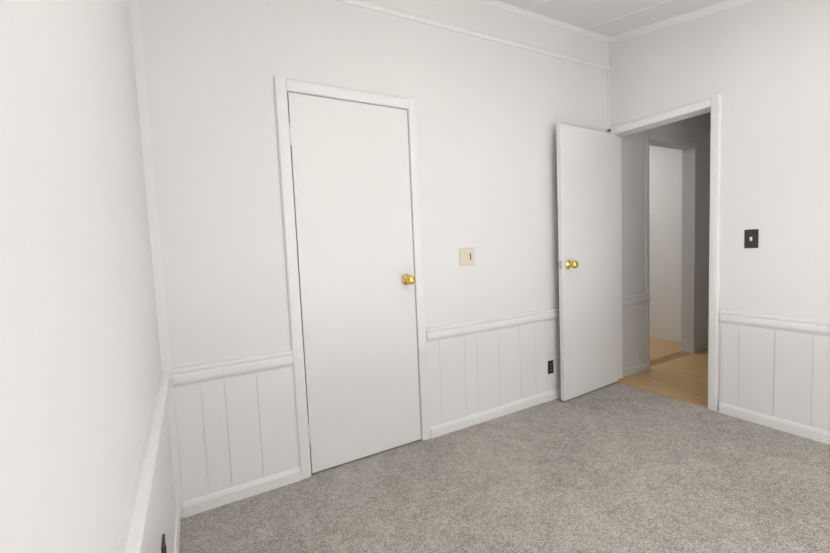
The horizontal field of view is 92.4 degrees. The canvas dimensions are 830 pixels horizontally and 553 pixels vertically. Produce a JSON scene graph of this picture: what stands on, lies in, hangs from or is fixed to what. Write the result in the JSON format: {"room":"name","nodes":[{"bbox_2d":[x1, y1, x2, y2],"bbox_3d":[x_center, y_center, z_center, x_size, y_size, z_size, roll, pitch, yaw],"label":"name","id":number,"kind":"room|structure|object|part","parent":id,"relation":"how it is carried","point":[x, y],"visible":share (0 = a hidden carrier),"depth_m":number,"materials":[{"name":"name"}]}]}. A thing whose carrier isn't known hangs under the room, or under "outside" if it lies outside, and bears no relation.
{"room":"empty bedroom","nodes":[
{"label":"empty bedroom","id":0,"kind":"room"},
{"bbox_2d":[0,0,161,552],"bbox_3d":[-0.246,-0.296,-0.021,0.120,3.000,4.190,-5,5,-29],"label":"wall","id":1,"kind":"structure","parent":0,"point":[80,366],"depth_m":0.55,"materials":[{"name":"paint"}]},
{"bbox_2d":[118,371,168,552],"bbox_3d":[-0.147,0.545,0.075,0.024,0.090,3.950,-5,5,-29],"label":"trim","id":2,"kind":"structure","parent":1,"relation":"attached to","point":[133,536],"depth_m":0.92,"materials":[{"name":"paint"}]},
{"bbox_2d":[142,401,175,552],"bbox_3d":[-0.139,0.887,0.095,0.008,0.615,3.950,-5,5,-29],"label":"wainscot","id":3,"kind":"structure","parent":1,"relation":"attached to","point":[161,516],"depth_m":1.35,"materials":[{"name":"paint"}]},
{"bbox_2d":[161,534,166,552],"bbox_3d":[-0.759,0.857,1.209,0.010,0.115,0.070,-5,5,-29],"label":"electrical outlet plate","id":4,"kind":"object","parent":3,"relation":"attached to","point":[163,548],"visible":1,"depth_m":1.20,"materials":[{"name":"grey plastic"}]},
{"bbox_2d":[174,505,180,552],"bbox_3d":[-0.119,1.158,0.120,0.013,0.070,3.950,-5,5,-29],"label":"baseboard","id":5,"kind":"structure","parent":1,"relation":"attached to","point":[177,534],"depth_m":1.66,"materials":[{"name":"paint"}]},
{"bbox_2d":[311,439,420,474],"bbox_3d":[-0.421,1.079,2.602,1.304,0.100,0.670,-5,5,-29],"label":"floor","id":6,"kind":"structure","parent":0,"point":[363,457],"depth_m":2.29,"materials":[{"name":"carpet"}]},
{"bbox_2d":[139,0,710,368],"bbox_3d":[0.885,-0.557,2.949,5.030,3.000,0.120,-5,5,-29],"label":"wall","id":7,"kind":"structure","parent":0,"point":[491,115],"depth_m":2.25,"materials":[{"name":"paint"}]},
{"bbox_2d":[129,0,183,517],"bbox_3d":[-1.138,-0.136,1.745,0.035,2.505,0.014,-5,5,-29],"label":"trim","id":8,"kind":"structure","parent":7,"relation":"attached to","point":[136,30],"depth_m":1.73,"materials":[{"name":"paint"}]},
{"bbox_2d":[171,350,292,388],"bbox_3d":[-0.863,0.444,1.923,0.533,0.090,0.024,-5,5,-29],"label":"trim","id":9,"kind":"structure","parent":7,"relation":"attached to","point":[212,371],"depth_m":1.90,"materials":[{"name":"paint"}]},
{"bbox_2d":[173,367,299,501],"bbox_3d":[-0.852,0.785,1.954,0.533,0.615,0.008,-5,5,-29],"label":"wainscot","id":10,"kind":"structure","parent":7,"relation":"attached to","point":[233,432],"depth_m":1.94,"materials":[{"name":"paint"}]},
{"bbox_2d":[183,467,300,517],"bbox_3d":[-0.836,1.057,1.964,0.533,0.070,0.013,-5,5,-29],"label":"baseboard","id":11,"kind":"structure","parent":7,"relation":"attached to","point":[194,506],"depth_m":1.95,"materials":[{"name":"paint"}]},
{"bbox_2d":[274,76,310,479],"bbox_3d":[-0.624,0.042,2.043,0.058,2.064,0.016,-5,5,-29],"label":"trim","id":12,"kind":"structure","parent":7,"relation":"attached to","point":[282,119],"depth_m":2.03,"materials":[{"name":"paint"}]},
{"bbox_2d":[286,78,408,108],"bbox_3d":[-0.341,-0.985,2.155,0.692,0.058,0.016,-5,5,-29],"label":"trim","id":13,"kind":"structure","parent":7,"relation":"attached to","point":[306,87],"depth_m":2.13,"materials":[{"name":"paint"}]},
{"bbox_2d":[287,92,420,472],"bbox_3d":[-0.291,0.043,2.213,0.694,1.992,0.112,-5,5,-29],"label":"closet door","id":14,"kind":"structure","parent":7,"relation":"in","point":[351,192],"depth_m":2.21,"materials":[{"name":"paint"}]},
{"bbox_3d":[-0.032,0.019,2.338,0.066,0.066,0.077,-5,5,-29],"label":"knob","id":15,"kind":"part","parent":14,"relation":"part of","materials":[{"name":"gold metal"}]},
{"bbox_2d":[287,91,421,439],"bbox_3d":[-0.331,0.038,2.288,0.704,2.012,0.120,-5,5,-29],"label":"door frame","id":16,"kind":"structure","parent":7,"relation":"attached to","point":[414,272],"depth_m":2.36,"materials":[{"name":"paint"}]},
{"bbox_2d":[408,99,430,439],"bbox_3d":[0.027,-0.013,2.410,0.058,2.064,0.016,-5,5,-29],"label":"trim","id":17,"kind":"structure","parent":7,"relation":"attached to","point":[418,260],"depth_m":2.40,"materials":[{"name":"paint"}]},
{"bbox_2d":[459,247,474,265],"bbox_3d":[0.340,-0.129,2.584,0.118,0.118,0.012,-5,5,-29],"label":"switch plate","id":18,"kind":"object","parent":7,"relation":"attached to","point":[466,256],"visible":1,"depth_m":2.58,"materials":[{"name":"beige plastic"}]},
{"bbox_2d":[335,0,610,70],"bbox_3d":[0.179,-1.536,2.422,3.190,0.095,0.020,-5,5,-29],"label":"trim","id":19,"kind":"structure","parent":7,"relation":"attached to","point":[398,12],"depth_m":2.50,"materials":[{"name":"paint"}]},
{"bbox_2d":[370,0,608,64],"bbox_3d":[0.173,-1.638,2.419,3.190,0.250,0.010,-5,5,-29],"label":"wall","id":20,"kind":"structure","parent":7,"relation":"attached to","point":[478,15],"depth_m":2.67,"materials":[{"name":"paint"}]},
{"bbox_2d":[426,307,559,342],"bbox_3d":[0.859,0.301,2.892,1.814,0.090,0.024,-5,5,-29],"label":"trim","id":21,"kind":"structure","parent":7,"relation":"attached to","point":[444,332],"depth_m":2.68,"materials":[{"name":"paint"}]},
{"bbox_2d":[427,319,560,426],"bbox_3d":[0.870,0.642,2.924,1.814,0.615,0.008,-5,5,-29],"label":"wainscot","id":22,"kind":"structure","parent":7,"relation":"attached to","point":[472,374],"depth_m":2.72,"materials":[{"name":"paint"}]},
{"bbox_2d":[548,360,553,373],"bbox_3d":[1.026,0.685,3.004,0.055,0.100,0.010,-5,5,-29],"label":"electrical outlet box","id":23,"kind":"object","parent":22,"relation":"attached to","point":[550,367],"visible":1,"depth_m":3.00,"materials":[{"name":"grey plastic"}]},
{"bbox_2d":[430,388,560,438],"bbox_3d":[0.887,0.914,2.934,1.814,0.070,0.013,-5,5,-29],"label":"baseboard","id":24,"kind":"structure","parent":7,"relation":"attached to","point":[473,419],"depth_m":2.73,"materials":[{"name":"paint"}]},
{"bbox_2d":[476,0,607,41],"bbox_3d":[0.175,-1.744,2.399,3.190,0.097,0.039,-5,5,-29],"label":"crown molding","id":25,"kind":"structure","parent":7,"relation":"attached to","point":[515,9],"depth_m":2.81,"materials":[{"name":"paint"}]},
{"bbox_2d":[607,70,609,127],"bbox_3d":[1.567,-1.435,3.217,0.014,0.467,0.014,-5,5,-29],"label":"trim","id":26,"kind":"structure","parent":7,"relation":"attached to","point":[608,92],"depth_m":3.21,"materials":[{"name":"paint"}]},
{"bbox_2d":[622,304,645,367],"bbox_3d":[1.948,0.552,3.530,0.426,0.615,0.008,-5,5,-29],"label":"wainscot","id":27,"kind":"structure","parent":7,"relation":"attached to","point":[633,335],"depth_m":3.52,"materials":[{"name":"paint"}]},
{"bbox_2d":[623,361,649,376],"bbox_3d":[1.964,0.824,3.541,0.426,0.070,0.013,-5,5,-29],"label":"baseboard","id":28,"kind":"structure","parent":7,"relation":"attached to","point":[637,368],"depth_m":3.54,"materials":[{"name":"paint"}]},
{"bbox_2d":[622,293,650,307],"bbox_3d":[1.937,0.211,3.499,0.426,0.090,0.024,-5,5,-29],"label":"trim","id":29,"kind":"structure","parent":7,"relation":"attached to","point":[633,300],"depth_m":3.49,"materials":[{"name":"paint"}]},
{"bbox_2d":[645,132,696,361],"bbox_3d":[2.431,-0.239,3.763,0.852,2.118,0.016,-5,5,-29],"label":"door frame","id":30,"kind":"structure","parent":7,"relation":"attached to","point":[647,235],"depth_m":3.56,"materials":[{"name":"paint"}]},
{"bbox_2d":[180,382,829,552],"bbox_3d":[1.236,1.135,0.818,3.310,0.100,4.070,-5,5,-29],"label":"floor carpet","id":31,"kind":"object","parent":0,"point":[616,467],"visible":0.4,"depth_m":1.90,"materials":[{"name":"grey carpet"}]},
{"bbox_2d":[497,0,727,36],"bbox_3d":[1.152,-1.350,0.722,3.430,0.976,4.190,-5,5,-29],"label":"ceiling","id":32,"kind":"structure","parent":0,"point":[584,14],"depth_m":2.67,"materials":[{"name":"paint"}]},
{"bbox_2d":[528,0,676,29],"bbox_3d":[1.214,-1.299,0.734,2.496,0.809,3.905,-5,5,-29],"label":"ceiling trim","id":33,"kind":"structure","parent":32,"relation":"attached to","point":[609,21],"depth_m":2.67,"materials":[{"name":"paint"}]},
{"bbox_2d":[617,349,707,407],"bbox_3d":[2.961,0.914,2.861,1.720,0.102,2.200,-5,5,-29],"label":"floor","id":34,"kind":"structure","parent":0,"point":[685,378],"depth_m":3.35,"materials":[{"name":"brown wood"}]},
{"bbox_2d":[649,145,681,341],"bbox_3d":[3.054,-0.749,4.331,0.120,3.000,4.800,-5,5,-29],"label":"wall","id":35,"kind":"structure","parent":0,"point":[665,228],"depth_m":4.57,"materials":[{"name":"paint"}]},
{"bbox_2d":[649,337,692,366],"bbox_3d":[1.857,0.805,5.060,1.470,0.100,2.480,-5,5,-29],"label":"floor","id":36,"kind":"structure","parent":0,"point":[662,351],"depth_m":4.19,"materials":[{"name":"brown wood"}]},
{"bbox_2d":[609,0,829,410],"bbox_3d":[2.660,-0.533,1.546,0.120,3.000,4.070,-5,5,-29],"label":"wall","id":37,"kind":"structure","parent":0,"point":[762,67],"depth_m":2.40,"materials":[{"name":"paint"}]},
{"bbox_2d":[608,94,721,410],"bbox_3d":[1.865,-0.148,2.999,0.136,2.093,0.793,-5,5,-29],"label":"door frame","id":38,"kind":"structure","parent":37,"relation":"attached to","point":[714,229],"depth_m":2.69,"materials":[{"name":"paint"}]},
{"bbox_2d":[556,123,617,400],"bbox_3d":[1.359,-0.104,3.070,0.709,2.019,0.158,-5,5,-32],"label":"room door","id":39,"kind":"structure","parent":38,"relation":"in","point":[587,222],"depth_m":3.04,"materials":[{"name":"paint"}]},
{"bbox_3d":[1.060,-0.085,2.898,0.004,0.056,0.023,-5,5,-32],"label":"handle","id":40,"kind":"part","parent":39,"relation":"part of","materials":[{"name":"silver metal"}]},
{"bbox_3d":[1.143,-0.087,2.884,0.066,0.066,0.077,-5,5,-32],"label":"knob","id":41,"kind":"part","parent":39,"relation":"part of","materials":[{"name":"gold metal"}]},
{"bbox_2d":[608,0,759,43],"bbox_3d":[2.523,-1.421,1.496,0.039,0.812,3.950,-5,5,-29],"label":"crown molding","id":42,"kind":"structure","parent":37,"relation":"attached to","point":[703,12],"depth_m":2.71,"materials":[{"name":"paint"}]},
{"bbox_2d":[744,229,758,247],"bbox_3d":[2.086,-0.234,2.470,0.018,0.115,0.070,-5,5,-29],"label":"switch plate","id":43,"kind":"object","parent":37,"relation":"attached to","point":[751,238],"visible":1,"depth_m":2.47,"materials":[{"name":"grey plastic"}]},
{"bbox_2d":[719,402,829,444],"bbox_3d":[2.828,0.946,1.315,0.013,0.070,3.142,-5,5,-29],"label":"baseboard","id":44,"kind":"structure","parent":37,"relation":"attached to","point":[808,432],"depth_m":2.41,"materials":[{"name":"paint"}]},
{"bbox_2d":[720,310,829,336],"bbox_3d":[2.804,0.333,1.273,0.024,0.090,3.142,-5,5,-29],"label":"trim","id":45,"kind":"structure","parent":37,"relation":"attached to","point":[793,324],"depth_m":2.38,"materials":[{"name":"paint"}]},
{"bbox_2d":[720,324,829,431],"bbox_3d":[2.825,0.674,1.301,0.008,0.615,3.142,-5,5,-29],"label":"wainscot","id":46,"kind":"structure","parent":37,"relation":"attached to","point":[781,374],"depth_m":2.40,"materials":[{"name":"paint"}]}
]}

